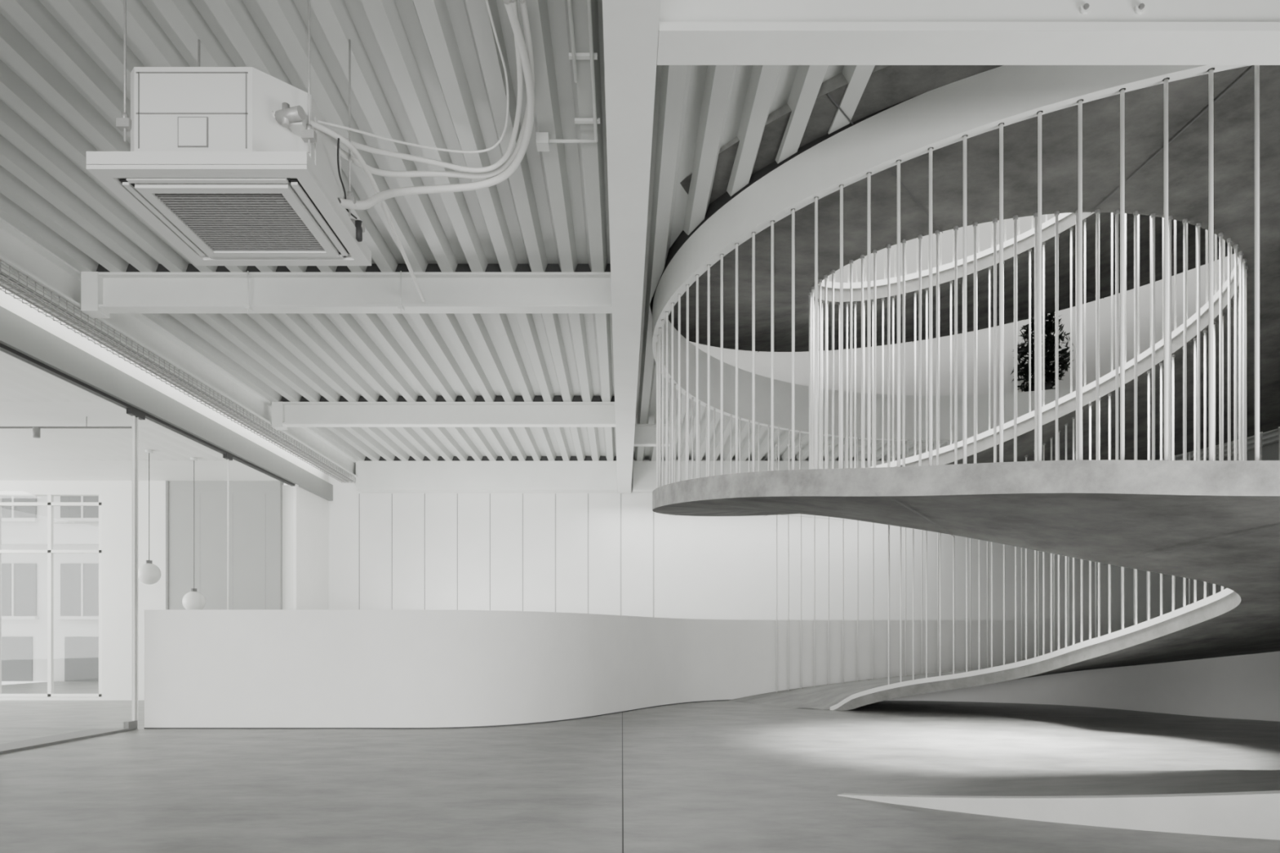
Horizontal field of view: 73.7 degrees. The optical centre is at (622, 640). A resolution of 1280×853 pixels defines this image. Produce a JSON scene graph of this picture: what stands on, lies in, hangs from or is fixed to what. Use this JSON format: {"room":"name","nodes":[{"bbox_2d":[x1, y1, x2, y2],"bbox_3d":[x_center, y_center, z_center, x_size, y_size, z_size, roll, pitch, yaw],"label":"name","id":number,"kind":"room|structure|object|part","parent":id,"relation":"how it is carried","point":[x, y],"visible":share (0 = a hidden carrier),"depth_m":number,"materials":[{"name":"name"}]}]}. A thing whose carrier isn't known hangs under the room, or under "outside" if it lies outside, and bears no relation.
{"room":"office lobby","nodes":[
{"label":"office lobby","id":0,"kind":"room"},
{"bbox_2d":[1,496,98,681],"bbox_3d":[-17.150,-4.000,21.050,17.700,10.000,0.700,0,0,0],"label":"window","id":1,"kind":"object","parent":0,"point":[24,575],"visible":0.16,"depth_m":20.97,"materials":[{"name":"grey"}]},
{"bbox_2d":[0,351,278,480],"bbox_3d":[-9.365,-2.765,7.675,7.270,0.170,13.350,0,0,0],"label":"ceiling","id":2,"kind":"structure","parent":0,"point":[30,396],"depth_m":11.51,"materials":[{"name":"white paint"}]},
{"bbox_2d":[0,416,132,438],"bbox_3d":[-9.350,-2.554,10.200,7.100,0.249,0.077,0,0,0],"label":"track light","id":3,"kind":"object","parent":2,"relation":"attached to","point":[36,429],"visible":0.89,"depth_m":10.20,"materials":[{"name":"grey metal"}]},
{"bbox_2d":[137,449,161,584],"bbox_3d":[-6.650,-1.735,12.000,0.300,1.890,0.300,0,0,0],"label":"globe pendant lamp","id":4,"kind":"object","parent":2,"relation":"hanging from","point":[148,573],"visible":0.98,"depth_m":11.93,"materials":[{"name":"white glass"}]},
{"bbox_3d":[-6.650,-1.870,12.000,0.097,1.620,0.097,0,0,0],"label":"cord","id":5,"kind":"part","parent":4,"relation":"part of","materials":[{"name":"grey metal"}]},
{"bbox_3d":[-6.650,-0.940,12.000,0.300,0.300,0.300,0,0,0],"label":"globe","id":6,"kind":"part","parent":4,"relation":"part of","materials":[{"name":"white glass"}]},
{"bbox_2d":[182,457,205,609],"bbox_3d":[-6.270,-1.548,12.500,0.310,2.265,0.310,0,0,0],"label":"globe pendant lamp","id":7,"kind":"object","parent":2,"relation":"hanging from","point":[193,600],"visible":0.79,"depth_m":12.42,"materials":[{"name":"white glass"}]},
{"bbox_3d":[-6.270,-0.570,12.500,0.310,0.310,0.310,0,0,0],"label":"globe","id":8,"kind":"part","parent":7,"relation":"part of","materials":[{"name":"white glass"}]},
{"bbox_3d":[-6.270,-1.688,12.500,0.097,1.985,0.097,0,0,0],"label":"cord","id":9,"kind":"part","parent":7,"relation":"part of","materials":[{"name":"grey metal"}]},
{"bbox_2d":[0,480,284,700],"bbox_3d":[-9.365,-0.840,14.365,7.270,3.680,0.170,0,0,0],"label":"wall","id":10,"kind":"structure","parent":0,"point":[255,507],"depth_m":14.30,"materials":[{"name":"grey paint"}]},
{"bbox_2d":[0,494,102,697],"bbox_3d":[-10.860,-0.750,14.365,4.280,3.400,0.070,0,0,0],"label":"frame","id":11,"kind":"object","parent":10,"relation":"attached to","point":[50,504],"visible":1,"depth_m":14.33,"materials":[{"name":"white painted metal"}]},
{"bbox_2d":[0,286,333,609],"bbox_3d":[-5.570,-1.210,6.500,0.300,4.420,19.400,0,0,0],"label":"wall","id":12,"kind":"structure","parent":0,"point":[24,330],"depth_m":10.80,"materials":[{"name":"white paint"}]},
{"bbox_2d":[0,342,298,754],"bbox_3d":[-5.500,-0.820,10.485,0.100,3.640,7.770,0,0,0],"label":"frame","id":13,"kind":"object","parent":12,"relation":"attached to","point":[136,414],"visible":0.92,"depth_m":9.66,"materials":[{"name":"white paint"}]},
{"bbox_2d":[0,0,1279,461],"bbox_3d":[2.817,-3.357,6.500,16.435,0.095,19.000,0,0,0],"label":"ceiling","id":14,"kind":"structure","parent":0,"point":[427,73],"depth_m":6.08,"materials":[{"name":"grey metal"}]},
{"bbox_2d":[0,217,357,480],"bbox_3d":[-4.970,-3.155,6.490,0.220,0.310,18.980,0,0,0],"label":"beam","id":15,"kind":"structure","parent":14,"relation":"attached to","point":[18,250],"depth_m":8.99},
{"bbox_2d":[0,259,355,483],"bbox_3d":[-5.005,-2.940,6.350,0.256,0.106,18.506,0,0,0],"label":"cable tray","id":16,"kind":"object","parent":15,"relation":"attached to","point":[7,282],"visible":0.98,"depth_m":8.89,"materials":[{"name":"grey metal"}]},
{"bbox_2d":[86,0,534,302],"bbox_3d":[-1.458,-2.719,5.695,1.945,1.182,3.650,0,0,0],"label":"air conditioner","id":17,"kind":"object","parent":14,"relation":"attached to","point":[230,166],"visible":1,"depth_m":4.12,"materials":[{"name":"white plastic"}]},
{"bbox_3d":[-1.930,-2.174,4.370,1.000,0.092,1.000,0,0,0],"label":"panel","id":18,"kind":"part","parent":17,"relation":"part of","materials":[{"name":"white plastic"}]},
{"bbox_2d":[80,271,612,318],"bbox_3d":[-2.470,-3.135,7.740,4.760,0.350,0.180,0,0,0],"label":"cross beam","id":19,"kind":"structure","parent":14,"relation":"attached to","point":[103,294],"depth_m":7.73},
{"bbox_2d":[271,401,615,430],"bbox_3d":[-2.470,-3.135,11.900,4.760,0.350,0.180,0,0,0],"label":"cross beam","id":20,"kind":"structure","parent":14,"relation":"attached to","point":[285,415],"depth_m":11.89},
{"bbox_2d":[536,0,599,151],"bbox_3d":[-0.350,-3.274,1.825,0.420,0.068,7.650,0,0,0],"label":"conduit","id":21,"kind":"object","parent":14,"relation":"attached to","point":[543,140],"visible":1,"depth_m":4.99,"materials":[{"name":"white metal"}]},
{"bbox_2d":[355,461,892,492],"bbox_3d":[3.050,-3.045,15.840,15.900,0.530,0.280,0,0,0],"label":"beam","id":22,"kind":"structure","parent":14,"relation":"attached to","point":[372,476],"depth_m":15.70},
{"bbox_2d":[602,0,660,493],"bbox_3d":[0.040,-3.035,6.490,0.250,0.550,18.980,0,0,0],"label":"beam","id":23,"kind":"structure","parent":14,"relation":"attached to","point":[630,27],"depth_m":5.05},
{"bbox_2d":[633,423,669,446],"bbox_3d":[0.460,-3.155,13.100,0.580,0.310,0.160,0,0,0],"label":"cross beam","id":24,"kind":"structure","parent":14,"relation":"attached to","point":[645,434],"depth_m":13.09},
{"bbox_2d":[657,0,1279,65],"bbox_3d":[5.534,-3.030,3.973,10.733,0.540,0.235,0,0,0],"label":"beam","id":25,"kind":"structure","parent":14,"relation":"attached to","point":[691,32],"depth_m":3.88,"materials":[{"name":"grey metal"}]},
{"bbox_2d":[0,681,1279,852],"bbox_3d":[0.000,1.125,8.900,28.000,0.250,24.200,0,0,0],"label":"floor","id":26,"kind":"structure","parent":0,"point":[726,776],"depth_m":6.13,"materials":[{"name":"concrete"}]},
{"bbox_2d":[0,728,119,750],"bbox_3d":[-5.750,0.995,7.300,0.400,0.010,4.600,0,0,0],"label":"channel","id":27,"kind":"object","parent":26,"relation":"on","point":[62,736],"visible":0.6,"depth_m":8.66,"materials":[{"name":"grey metal"}]},
{"bbox_2d":[652,65,1279,721],"bbox_3d":[4.600,-2.800,9.094,9.300,7.600,10.687,0,0,0],"label":"ramp","id":28,"kind":"object","parent":26,"relation":"on","point":[1146,175],"visible":0.94,"depth_m":6.61,"materials":[{"name":"concrete"}]},
{"bbox_2d":[144,609,1146,728],"bbox_3d":[2.455,0.324,13.031,17.103,1.352,3.072,0,0,-21],"label":"wall","id":29,"kind":"structure","parent":0,"point":[378,668],"depth_m":9.85,"materials":[{"name":"white paint"}]},
{"bbox_2d":[143,699,730,728],"bbox_3d":[-1.220,0.993,11.219,8.743,0.015,1.914,0,0,-33],"label":"baseboard","id":30,"kind":"structure","parent":29,"relation":"attached to","point":[723,700],"depth_m":9.67,"materials":[{"name":"grey"}]},
{"bbox_2d":[649,297,653,314],"bbox_3d":[2.750,-3.510,6.500,16.900,0.180,19.400,0,0,0],"label":"ceiling","id":31,"kind":"structure","parent":0,"point":[651,300],"depth_m":8.76,"materials":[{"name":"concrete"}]},
{"bbox_2d":[328,459,1208,620],"bbox_3d":[2.727,-1.200,16.097,16.546,4.400,0.206,0,0,0],"label":"wall","id":32,"kind":"structure","parent":0,"point":[585,553],"depth_m":16.00,"materials":[{"name":"paint"}]},
{"bbox_2d":[688,213,1238,395],"bbox_3d":[4.600,-5.900,8.400,11.100,4.600,11.100,0,0,0],"label":"wall","id":33,"kind":"structure","parent":0,"point":[782,360],"depth_m":13.56,"materials":[{"name":"white paint"}]},
{"bbox_2d":[1010,311,1074,391],"bbox_3d":[6.360,-4.300,12.905,0.920,1.391,0.703,0,0,0],"label":"potted plant","id":34,"kind":"object","parent":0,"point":[1050,326],"visible":0.57,"depth_m":12.79,"materials":[{"name":"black plant"}]},
{"bbox_2d":[837,766,1279,839],"bbox_3d":[4.865,0.850,5.640,6.952,0.300,3.120,0,0,0],"label":"floor","id":35,"kind":"structure","parent":0,"point":[1233,803],"depth_m":4.80,"materials":[{"name":"paint"}]},
{"bbox_2d":[1208,441,1279,596],"bbox_3d":[11.100,-1.200,6.500,0.200,4.400,19.400,0,0,0],"label":"wall","id":36,"kind":"structure","parent":0,"point":[1270,451],"depth_m":14.62,"materials":[{"name":"grey paint"}]}
]}

